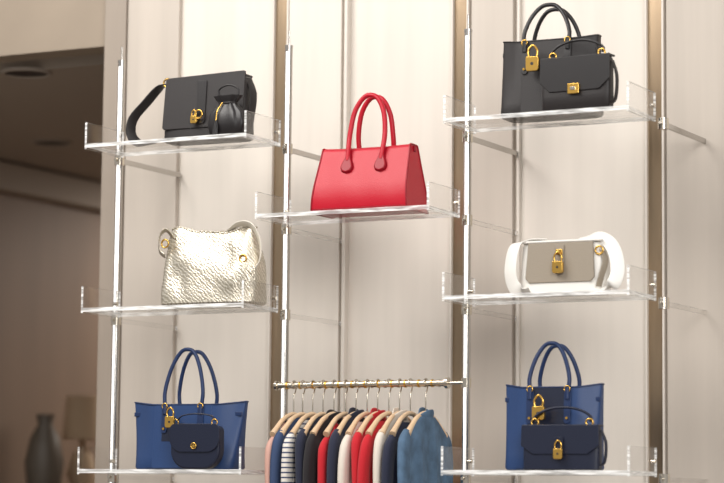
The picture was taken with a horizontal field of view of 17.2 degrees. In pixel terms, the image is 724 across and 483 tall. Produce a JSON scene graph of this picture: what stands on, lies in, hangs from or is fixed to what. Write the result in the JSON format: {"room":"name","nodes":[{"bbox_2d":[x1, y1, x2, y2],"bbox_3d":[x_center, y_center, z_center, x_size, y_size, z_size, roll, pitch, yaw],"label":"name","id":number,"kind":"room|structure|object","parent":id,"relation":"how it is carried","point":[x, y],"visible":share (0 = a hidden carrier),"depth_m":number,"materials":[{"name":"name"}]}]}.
{"room":"shop","nodes":[
{"label":"shop","id":0,"kind":"room"},
{"bbox_2d":[0,192,100,482],"bbox_3d":[-1.156,0.817,13.020,0.120,4.200,8.000,-3,-7,27],"label":"wall","id":1,"kind":"structure","parent":0,"point":[49,251],"depth_m":12.07,"materials":[{"name":"brown paint"}]},
{"bbox_2d":[0,160,100,212],"bbox_3d":[-1.057,-0.161,13.081,0.090,0.140,7.800,-3,-7,27],"label":"crown molding","id":2,"kind":"structure","parent":1,"relation":"attached to","point":[15,179],"depth_m":12.02,"materials":[{"name":"brown paint"}]},
{"bbox_2d":[0,54,103,182],"bbox_3d":[0.005,-0.293,12.881,2.160,0.080,7.600,-3,-7,27],"label":"ceiling","id":3,"kind":"structure","parent":0,"point":[59,105],"depth_m":10.34,"materials":[{"name":"beige paint"}]},
{"bbox_2d":[1,67,51,78],"bbox_3d":[-1.302,-0.655,9.319,0.196,0.016,0.196,-3,-7,27],"label":"recessed light","id":4,"kind":"object","parent":3,"relation":"in","point":[14,72],"depth_m":9.31,"materials":[{"name":"black metal"}]},
{"bbox_2d":[31,139,72,146],"bbox_3d":[-1.435,-0.459,11.113,0.196,0.016,0.196,-3,-7,27],"label":"recessed light","id":5,"kind":"object","parent":3,"relation":"in","point":[39,142],"depth_m":11.11,"materials":[{"name":"black metal"}]},
{"bbox_2d":[174,0,667,482],"bbox_3d":[1.425,0.236,7.496,5.260,4.200,0.120,-3,-7,27],"label":"wall","id":6,"kind":"structure","parent":0,"point":[579,181],"depth_m":8.11,"materials":[{"name":"beige paint"}]},
{"bbox_2d":[0,0,104,62],"bbox_3d":[-1.869,-1.180,9.381,2.200,1.040,0.120,-3,-7,27],"label":"wall","id":7,"kind":"structure","parent":6,"relation":"attached to","point":[29,29],"depth_m":8.90,"materials":[{"name":"beige paint"}]},
{"bbox_2d":[95,0,128,482],"bbox_3d":[-0.902,0.335,8.618,0.092,4.200,0.034,-3,-7,27],"label":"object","id":8,"kind":"structure","parent":6,"relation":"attached to","point":[116,11],"depth_m":8.65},
{"bbox_2d":[118,0,182,482],"bbox_3d":[-0.759,0.329,8.549,0.219,4.200,0.026,-3,-7,27],"label":"wall panel","id":9,"kind":"object","parent":6,"relation":"attached to","point":[154,53],"depth_m":8.58,"materials":[{"name":"beige paint"}]},
{"bbox_2d":[266,0,275,444],"bbox_3d":[-0.318,0.309,8.322,0.008,4.200,0.024,-3,-7,27],"label":"trim","id":10,"kind":"structure","parent":6,"relation":"attached to","point":[274,1],"depth_m":8.35,"materials":[{"name":"beige"}]},
{"bbox_2d":[270,0,286,437],"bbox_3d":[-0.289,0.308,8.315,0.052,4.200,0.010,-3,-7,27],"label":"trim","id":11,"kind":"structure","parent":6,"relation":"attached to","point":[281,5],"depth_m":8.36,"materials":[{"name":"brown metal"}]},
{"bbox_2d":[286,0,289,44],"bbox_3d":[-0.267,0.306,8.295,0.008,4.200,0.024,-3,-7,27],"label":"trim","id":12,"kind":"structure","parent":6,"relation":"attached to","point":[288,1],"depth_m":8.40,"materials":[{"name":"beige"}]},
{"bbox_2d":[288,0,344,418],"bbox_3d":[-0.168,0.302,8.243,0.209,4.200,0.026,-3,-7,27],"label":"wall panel","id":13,"kind":"object","parent":6,"relation":"attached to","point":[316,27],"depth_m":8.28,"materials":[{"name":"beige paint"}]},
{"bbox_2d":[340,0,351,416],"bbox_3d":[-0.059,0.296,8.182,0.014,4.200,0.034,-3,-7,27],"label":"trim","id":14,"kind":"structure","parent":6,"relation":"attached to","point":[348,3],"depth_m":8.21,"materials":[{"name":"beige"}]},
{"bbox_2d":[448,0,454,442],"bbox_3d":[0.298,0.280,8.003,0.008,4.200,0.024,-3,-7,27],"label":"trim","id":15,"kind":"structure","parent":6,"relation":"attached to","point":[452,1],"depth_m":8.03,"materials":[{"name":"beige"}]},
{"bbox_2d":[452,0,466,482],"bbox_3d":[0.327,0.280,7.996,0.052,4.200,0.010,-3,-7,27],"label":"trim","id":16,"kind":"structure","parent":6,"relation":"attached to","point":[460,5],"depth_m":8.03,"materials":[{"name":"brown metal"}]},
{"bbox_2d":[466,0,470,28],"bbox_3d":[0.349,0.278,7.976,0.008,4.200,0.024,-3,-7,27],"label":"trim","id":17,"kind":"structure","parent":6,"relation":"attached to","point":[468,11],"depth_m":8.09,"materials":[{"name":"beige"}]},
{"bbox_2d":[470,0,515,482],"bbox_3d":[0.430,0.274,7.933,0.154,4.200,0.026,-3,-7,27],"label":"wall panel","id":18,"kind":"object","parent":6,"relation":"attached to","point":[492,352],"depth_m":7.95,"materials":[{"name":"beige paint"}]},
{"bbox_2d":[515,0,521,482],"bbox_3d":[0.514,0.270,7.893,0.012,4.200,0.020,-3,-7,27],"label":"trim","id":19,"kind":"structure","parent":6,"relation":"attached to","point":[519,2],"depth_m":7.92,"materials":[{"name":"beige"}]},
{"bbox_2d":[644,0,648,482],"bbox_3d":[0.914,0.252,7.685,0.008,4.200,0.024,-3,-7,27],"label":"trim","id":20,"kind":"structure","parent":6,"relation":"attached to","point":[645,1],"depth_m":7.70,"materials":[{"name":"beige"}]},
{"bbox_2d":[648,0,662,482],"bbox_3d":[0.943,0.251,7.677,0.052,4.200,0.010,-3,-7,27],"label":"trim","id":21,"kind":"structure","parent":6,"relation":"attached to","point":[654,6],"depth_m":7.71,"materials":[{"name":"brown metal"}]},
{"bbox_2d":[661,0,666,473],"bbox_3d":[0.965,0.249,7.658,0.008,4.200,0.024,-3,-7,27],"label":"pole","id":22,"kind":"structure","parent":6,"relation":"attached to","point":[663,20],"depth_m":7.68,"materials":[{"name":"beige"}]},
{"bbox_2d":[659,474,669,482],"bbox_3d":[0.989,0.731,7.348,0.034,0.034,0.413,-3,-7,27],"label":"shelf bracket","id":23,"kind":"object","parent":6,"relation":"attached to","point":[663,478],"visible":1,"depth_m":7.17,"materials":[{"name":"silver metal"}]},
{"bbox_2d":[658,117,705,143],"bbox_3d":[1.001,-0.340,7.468,0.034,0.034,0.419,-3,-7,27],"label":"shelf bracket","id":24,"kind":"object","parent":6,"relation":"attached to","point":[663,123],"visible":1,"depth_m":7.40,"materials":[{"name":"silver metal"}]},
{"bbox_2d":[658,297,705,313],"bbox_3d":[0.994,0.205,7.406,0.034,0.034,0.413,-3,-7,27],"label":"shelf bracket","id":25,"kind":"object","parent":6,"relation":"attached to","point":[663,302],"visible":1,"depth_m":7.24,"materials":[{"name":"silver metal"}]},
{"bbox_2d":[666,0,723,482],"bbox_3d":[1.076,0.244,7.599,0.225,4.200,0.026,-3,-7,27],"label":"wall panel","id":26,"kind":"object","parent":6,"relation":"attached to","point":[694,28],"depth_m":7.62,"materials":[{"name":"beige paint"}]},
{"bbox_3d":[0.880,2.464,8.136,10.000,0.100,14.400,-3,-7,27],"label":"floor","id":27,"kind":"structure","parent":0,"visible":0},
{"bbox_2d":[109,47,125,482],"bbox_3d":[-0.841,0.851,8.088,0.080,3.060,0.080,-3,-7,27],"label":"pole","id":28,"kind":"object","parent":27,"relation":"on","point":[121,63],"visible":1,"depth_m":8.16,"materials":[{"name":"silver metal"}]},
{"bbox_2d":[107,473,173,481],"bbox_3d":[-0.758,0.813,8.251,0.034,0.034,0.413,-3,-7,27],"label":"shelf bracket","id":29,"kind":"object","parent":28,"relation":"attached to","point":[111,477],"visible":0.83,"depth_m":8.08,"materials":[{"name":"silver metal"}]},
{"bbox_2d":[110,315,176,329],"bbox_3d":[-0.753,0.286,8.309,0.034,0.034,0.413,-3,-7,27],"label":"shelf bracket","id":30,"kind":"object","parent":28,"relation":"attached to","point":[114,321],"visible":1,"depth_m":8.14,"materials":[{"name":"silver metal"}]},
{"bbox_2d":[114,155,180,177],"bbox_3d":[-0.746,-0.259,8.372,0.034,0.034,0.419,-3,-7,27],"label":"shelf bracket","id":31,"kind":"object","parent":28,"relation":"attached to","point":[118,161],"visible":1,"depth_m":8.34,"materials":[{"name":"silver metal"}]},
{"bbox_2d":[77,447,264,475],"bbox_3d":[-0.607,0.718,7.835,0.630,0.089,0.224,-3,-7,27],"label":"shelf","id":32,"kind":"object","parent":28,"relation":"attached to","point":[141,471],"visible":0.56,"depth_m":7.82,"materials":[{"name":"white"}]},
{"bbox_2d":[134,347,248,469],"bbox_3d":[-0.564,0.547,7.847,0.418,0.398,0.163,-2,-7,24],"label":"handbag","id":33,"kind":"object","parent":32,"relation":"on","point":[153,421],"visible":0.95,"depth_m":7.81,"materials":[{"name":"blue leather"}]},
{"bbox_2d":[169,413,223,469],"bbox_3d":[-0.530,0.641,7.708,0.180,0.181,0.050,-2,-7,23],"label":"pouch","id":34,"kind":"object","parent":32,"relation":"on","point":[193,446],"visible":1,"depth_m":7.69,"materials":[{"name":"blue leather"}]},
{"bbox_2d":[81,280,277,317],"bbox_3d":[-0.601,0.191,7.894,0.630,0.089,0.224,-3,-7,27],"label":"shelf","id":35,"kind":"object","parent":28,"relation":"attached to","point":[104,309],"visible":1,"depth_m":7.87,"materials":[{"name":"white"}]},
{"bbox_2d":[158,220,266,309],"bbox_3d":[-0.485,0.078,7.866,0.393,0.277,0.151,-2,-7,25],"label":"handbag","id":36,"kind":"object","parent":35,"relation":"on","point":[201,267],"visible":0.98,"depth_m":7.81,"materials":[{"name":"gold"}]},
{"bbox_2d":[85,110,280,157],"bbox_3d":[-0.596,-0.354,7.953,0.630,0.089,0.224,-3,-7,27],"label":"shelf","id":37,"kind":"object","parent":28,"relation":"attached to","point":[274,143],"visible":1,"depth_m":7.96,"materials":[{"name":"white"}]},
{"bbox_2d":[126,70,256,146],"bbox_3d":[-0.559,-0.435,7.956,0.452,0.235,0.117,-2,-7,25],"label":"handbag","id":38,"kind":"object","parent":37,"relation":"on","point":[189,101],"visible":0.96,"depth_m":7.92,"materials":[{"name":"black leather"}]},
{"bbox_2d":[208,84,247,136],"bbox_3d":[-0.438,-0.428,7.798,0.143,0.171,0.072,-3,-7,27],"label":"pouch","id":39,"kind":"object","parent":37,"relation":"on","point":[227,118],"visible":1,"depth_m":7.78,"materials":[{"name":"black leather"}]},
{"bbox_2d":[280,31,292,428],"bbox_3d":[-0.257,0.824,7.786,0.080,3.060,0.080,-3,-7,27],"label":"pole","id":40,"kind":"object","parent":27,"relation":"on","point":[288,48],"visible":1,"depth_m":7.87,"materials":[{"name":"silver metal"}]},
{"bbox_2d":[282,143,320,160],"bbox_3d":[-0.162,-0.286,8.070,0.034,0.034,0.419,-3,-7,27],"label":"shelf bracket","id":41,"kind":"object","parent":40,"relation":"attached to","point":[287,148],"visible":0.74,"depth_m":7.96,"materials":[{"name":"silver metal"}]},
{"bbox_2d":[280,309,340,325],"bbox_3d":[-0.169,0.259,8.007,0.034,0.034,0.413,-3,-7,27],"label":"shelf bracket","id":42,"kind":"object","parent":40,"relation":"attached to","point":[284,313],"visible":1,"depth_m":7.84,"materials":[{"name":"silver metal"}]},
{"bbox_2d":[281,224,341,242],"bbox_3d":[-0.166,-0.022,8.038,0.034,0.034,0.413,-3,-7,27],"label":"shelf bracket","id":43,"kind":"object","parent":40,"relation":"attached to","point":[284,229],"visible":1,"depth_m":7.87,"materials":[{"name":"silver metal"}]},
{"bbox_2d":[255,181,459,226],"bbox_3d":[-0.016,-0.117,7.623,0.626,0.089,0.224,-3,-7,27],"label":"shelf","id":44,"kind":"object","parent":40,"relation":"attached to","point":[289,212],"visible":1,"depth_m":7.65,"materials":[{"name":"white"}]},
{"bbox_2d":[310,93,428,218],"bbox_3d":[0.025,-0.279,7.635,0.342,0.388,0.165,-3,-7,26],"label":"handbag","id":45,"kind":"object","parent":44,"relation":"on","point":[369,178],"visible":0.99,"depth_m":7.58,"materials":[{"name":"red leather"}]},
{"bbox_2d":[462,14,472,469],"bbox_3d":[0.324,0.797,7.485,0.080,3.060,0.080,-3,-7,27],"label":"pole","id":46,"kind":"object","parent":27,"relation":"on","point":[467,32],"visible":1,"depth_m":7.56,"materials":[{"name":"silver metal"}]},
{"bbox_2d":[273,377,470,390],"bbox_3d":[0.030,0.456,7.671,0.696,0.036,0.044,-3,-7,27],"label":"rail","id":47,"kind":"object","parent":46,"relation":"attached to","point":[465,382],"visible":1,"depth_m":7.66,"materials":[{"name":"silver metal"}]},
{"bbox_2d":[270,380,300,436],"bbox_3d":[-0.219,0.545,7.787,0.022,0.190,0.291,-3,-7,28],"label":"hanger","id":48,"kind":"object","parent":47,"relation":"hanging from","point":[283,419],"visible":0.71,"depth_m":7.71,"materials":[{"name":"beige wood"}]},
{"bbox_2d":[265,422,284,482],"bbox_3d":[-0.224,0.876,7.753,0.038,0.590,0.341,-3,-7,28],"label":"blouse","id":49,"kind":"object","parent":48,"relation":"hanging from","point":[269,443],"visible":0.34,"depth_m":7.62,"materials":[{"name":"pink fabric"}]},
{"bbox_2d":[280,380,310,434],"bbox_3d":[-0.190,0.543,7.771,0.023,0.190,0.291,-3,-7,29],"label":"hanger","id":50,"kind":"object","parent":47,"relation":"hanging from","point":[288,423],"visible":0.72,"depth_m":7.71,"materials":[{"name":"beige wood"}]},
{"bbox_2d":[270,417,309,482],"bbox_3d":[-0.196,0.854,7.736,0.038,0.590,0.357,-3,-7,29],"label":"jacket","id":51,"kind":"object","parent":50,"relation":"hanging from","point":[277,444],"visible":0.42,"depth_m":7.61,"materials":[{"name":"blue fabric"}]},
{"bbox_2d":[289,380,316,435],"bbox_3d":[-0.157,0.542,7.754,0.022,0.190,0.291,-3,-7,28],"label":"hanger","id":52,"kind":"object","parent":47,"relation":"hanging from","point":[303,418],"visible":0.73,"depth_m":7.69,"materials":[{"name":"beige wood"}]},
{"bbox_2d":[281,419,308,482],"bbox_3d":[-0.160,0.862,7.726,0.038,0.590,0.381,-3,-7,28],"label":"striped shirt","id":53,"kind":"object","parent":52,"relation":"hanging from","point":[288,449],"visible":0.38,"depth_m":7.59,"materials":[{"name":"fabric"}]},
{"bbox_2d":[303,380,325,434],"bbox_3d":[-0.123,0.540,7.737,0.022,0.190,0.291,-3,-7,27],"label":"hanger","id":54,"kind":"object","parent":47,"relation":"hanging from","point":[308,425],"visible":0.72,"depth_m":7.68,"materials":[{"name":"beige wood"}]},
{"bbox_2d":[295,416,321,482],"bbox_3d":[-0.128,0.849,7.706,0.038,0.590,0.350,-3,-7,27],"label":"jacket","id":55,"kind":"object","parent":54,"relation":"hanging from","point":[301,438],"visible":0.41,"depth_m":7.57,"materials":[{"name":"black fabric"}]},
{"bbox_2d":[310,379,343,435],"bbox_3d":[-0.087,0.539,7.718,0.022,0.190,0.291,-3,-7,29],"label":"hanger","id":56,"kind":"object","parent":47,"relation":"hanging from","point":[324,418],"visible":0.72,"depth_m":7.65,"materials":[{"name":"beige wood"}]},
{"bbox_2d":[303,409,342,482],"bbox_3d":[-0.094,0.843,7.685,0.038,0.611,0.353,-3,-7,29],"label":"jacket","id":57,"kind":"object","parent":56,"relation":"hanging from","point":[310,461],"visible":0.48,"depth_m":7.57,"materials":[{"name":"black fabric"}]},
{"bbox_2d":[323,379,347,436],"bbox_3d":[-0.050,0.537,7.699,0.022,0.190,0.291,-3,-7,27],"label":"hanger","id":58,"kind":"object","parent":47,"relation":"hanging from","point":[327,431],"visible":0.66,"depth_m":7.62,"materials":[{"name":"beige wood"}]},
{"bbox_2d":[318,422,338,482],"bbox_3d":[-0.056,0.872,7.665,0.038,0.590,0.348,-3,-7,27],"label":"jacket","id":59,"kind":"object","parent":58,"relation":"hanging from","point":[323,447],"visible":0.3,"depth_m":7.53,"materials":[{"name":"red fabric"}]},
{"bbox_2d":[337,379,365,434],"bbox_3d":[-0.016,0.535,7.682,0.022,0.190,0.291,-3,-7,27],"label":"hanger","id":60,"kind":"object","parent":47,"relation":"hanging from","point":[342,424],"visible":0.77,"depth_m":7.61,"materials":[{"name":"beige wood"}]},
{"bbox_2d":[327,407,364,482],"bbox_3d":[-0.024,0.834,7.649,0.040,0.611,0.359,-3,-7,27],"label":"jacket","id":61,"kind":"object","parent":60,"relation":"hanging from","point":[335,440],"visible":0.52,"depth_m":7.52,"materials":[{"name":"black fabric"}]},
{"bbox_2d":[345,379,369,435],"bbox_3d":[0.019,0.534,7.664,0.022,0.190,0.291,-2,-7,26],"label":"hanger","id":62,"kind":"object","parent":47,"relation":"hanging from","point":[366,413],"visible":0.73,"depth_m":7.59,"materials":[{"name":"beige wood"}]},
{"bbox_2d":[337,421,362,482],"bbox_3d":[0.014,0.861,7.631,0.038,0.590,0.380,-2,-7,26],"label":"blouse","id":63,"kind":"object","parent":62,"relation":"hanging from","point":[344,475],"visible":0.35,"depth_m":7.49,"materials":[{"name":"beige fabric"}]},
{"bbox_2d":[356,379,387,434],"bbox_3d":[0.053,0.532,7.646,0.022,0.190,0.291,-3,-7,26],"label":"hanger","id":64,"kind":"object","parent":47,"relation":"hanging from","point":[368,418],"visible":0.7,"depth_m":7.57,"materials":[{"name":"beige wood"}]},
{"bbox_2d":[351,408,386,482],"bbox_3d":[0.049,0.833,7.619,0.038,0.611,0.353,-3,-7,26],"label":"jacket","id":65,"kind":"object","parent":64,"relation":"hanging from","point":[357,438],"visible":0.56,"depth_m":7.49,"materials":[{"name":"red fabric"}]},
{"bbox_2d":[365,379,391,435],"bbox_3d":[0.088,0.530,7.628,0.022,0.190,0.291,-3,-7,29],"label":"hanger","id":66,"kind":"object","parent":47,"relation":"hanging from","point":[370,430],"visible":0.7,"depth_m":7.56,"materials":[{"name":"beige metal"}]},
{"bbox_2d":[357,421,385,482],"bbox_3d":[0.082,0.856,7.593,0.038,0.590,0.367,-3,-7,29],"label":"jacket","id":67,"kind":"object","parent":66,"relation":"hanging from","point":[365,460],"visible":0.33,"depth_m":7.47,"materials":[{"name":"red fabric"}]},
{"bbox_2d":[379,378,411,434],"bbox_3d":[0.122,0.529,7.610,0.022,0.190,0.291,-2,-7,26],"label":"hanger","id":68,"kind":"object","parent":47,"relation":"hanging from","point":[391,417],"visible":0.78,"depth_m":7.54,"materials":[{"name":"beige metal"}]},
{"bbox_2d":[373,407,409,482],"bbox_3d":[0.116,0.830,7.577,0.039,0.611,0.357,-2,-7,26],"label":"blouse","id":69,"kind":"object","parent":68,"relation":"hanging from","point":[380,438],"visible":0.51,"depth_m":7.45,"materials":[{"name":"beige fabric"}]},
{"bbox_2d":[389,378,416,435],"bbox_3d":[0.156,0.527,7.593,0.022,0.190,0.291,-2,-7,26],"label":"hanger","id":70,"kind":"object","parent":47,"relation":"hanging from","point":[393,431],"visible":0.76,"depth_m":7.52,"materials":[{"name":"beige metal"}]},
{"bbox_2d":[381,421,409,482],"bbox_3d":[0.149,0.857,7.558,0.038,0.590,0.390,-2,-7,26],"label":"jacket","id":71,"kind":"object","parent":70,"relation":"hanging from","point":[389,455],"visible":0.36,"depth_m":7.43,"materials":[{"name":"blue fabric"}]},
{"bbox_2d":[407,378,447,436],"bbox_3d":[0.204,0.525,7.568,0.022,0.190,0.291,-3,-7,27],"label":"hanger","id":72,"kind":"object","parent":47,"relation":"hanging from","point":[410,427],"visible":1,"depth_m":7.50,"materials":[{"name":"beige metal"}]},
{"bbox_2d":[397,407,452,482],"bbox_3d":[0.200,0.826,7.539,0.057,0.611,0.385,-3,-7,27],"label":"denim jacket","id":73,"kind":"object","parent":72,"relation":"hanging from","point":[419,455],"visible":0.98,"depth_m":7.52,"materials":[{"name":"fabric"}]},
{"bbox_2d":[460,473,515,482],"bbox_3d":[0.406,0.758,7.649,0.034,0.034,0.413,-3,-7,27],"label":"shelf bracket","id":74,"kind":"object","parent":46,"relation":"attached to","point":[463,478],"visible":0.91,"depth_m":7.48,"materials":[{"name":"silver metal"}]},
{"bbox_2d":[461,304,515,320],"bbox_3d":[0.412,0.232,7.707,0.034,0.034,0.413,-3,-7,27],"label":"shelf bracket","id":75,"kind":"object","parent":46,"relation":"attached to","point":[465,309],"visible":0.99,"depth_m":7.54,"materials":[{"name":"silver metal"}]},
{"bbox_2d":[462,214,515,234],"bbox_3d":[0.415,-0.049,7.738,0.034,0.034,0.413,-3,-7,27],"label":"shelf bracket","id":76,"kind":"object","parent":46,"relation":"attached to","point":[467,219],"visible":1,"depth_m":7.57,"materials":[{"name":"silver metal"}]},
{"bbox_2d":[462,131,517,155],"bbox_3d":[0.419,-0.313,7.770,0.034,0.034,0.419,-3,-7,27],"label":"shelf bracket","id":77,"kind":"object","parent":46,"relation":"attached to","point":[466,136],"visible":1,"depth_m":7.72,"materials":[{"name":"silver metal"}]},
{"bbox_2d":[442,267,655,306],"bbox_3d":[0.567,0.137,7.290,0.618,0.089,0.224,-3,-7,27],"label":"shelf","id":78,"kind":"object","parent":46,"relation":"attached to","point":[503,295],"visible":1,"depth_m":7.28,"materials":[{"name":"white"}]},
{"bbox_2d":[504,231,624,297],"bbox_3d":[0.619,0.071,7.271,0.385,0.200,0.126,-3,-7,26],"label":"handbag","id":79,"kind":"object","parent":78,"relation":"on","point":[582,264],"visible":0.98,"depth_m":7.24,"materials":[{"name":"white leather"}]},
{"bbox_2d":[441,446,656,476],"bbox_3d":[0.561,0.663,7.231,0.618,0.089,0.224,-3,-7,27],"label":"shelf","id":80,"kind":"object","parent":46,"relation":"attached to","point":[498,472],"visible":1,"depth_m":7.19,"materials":[{"name":"white"}]},
{"bbox_2d":[505,341,604,470],"bbox_3d":[0.578,0.497,7.260,0.315,0.392,0.153,-2,-7,25],"label":"handbag","id":81,"kind":"object","parent":80,"relation":"on","point":[522,403],"visible":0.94,"depth_m":7.24,"materials":[{"name":"blue leather"}]},
{"bbox_2d":[521,406,607,470],"bbox_3d":[0.600,0.585,7.133,0.263,0.191,0.070,-2,-7,25],"label":"navy mini satchel","id":82,"kind":"object","parent":80,"relation":"on","point":[547,447],"visible":1,"depth_m":7.11,"materials":[{"name":"blue leather"}]},
{"bbox_2d":[443,81,655,133],"bbox_3d":[0.572,-0.408,7.349,0.618,0.089,0.224,-3,-7,27],"label":"shelf","id":83,"kind":"object","parent":46,"relation":"attached to","point":[593,109],"visible":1,"depth_m":7.34,"materials":[{"name":"white"}]},
{"bbox_2d":[501,3,603,122],"bbox_3d":[0.578,-0.557,7.378,0.317,0.356,0.156,-2,-7,25],"label":"handbag","id":84,"kind":"object","parent":83,"relation":"on","point":[521,88],"visible":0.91,"depth_m":7.36,"materials":[{"name":"black leather"}]},
{"bbox_2d":[539,39,618,113],"bbox_3d":[0.655,-0.503,7.233,0.248,0.221,0.063,-3,-7,30],"label":"black mini satchel","id":85,"kind":"object","parent":83,"relation":"on","point":[572,83],"visible":1,"depth_m":7.21,"materials":[{"name":"black leather"}]},
{"bbox_3d":[-1.457,2.029,11.676,0.440,1.490,1.660,-3,-7,27],"label":"cabinet","id":86,"kind":"object","parent":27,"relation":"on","visible":0},
{"bbox_2d":[24,414,63,482],"bbox_3d":[-1.522,1.044,11.506,0.190,0.430,0.190,-3,-7,27],"label":"vase","id":87,"kind":"object","parent":86,"relation":"on","point":[44,460],"visible":1,"depth_m":11.44,"materials":[{"name":"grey ceramic"}]},
{"bbox_2d":[62,396,96,482],"bbox_3d":[-1.375,1.027,11.794,0.200,0.530,0.200,-3,-7,27],"label":"table lamp","id":88,"kind":"object","parent":86,"relation":"on","point":[79,424],"visible":0.81,"depth_m":11.73,"materials":[{"name":"beige fabric"}]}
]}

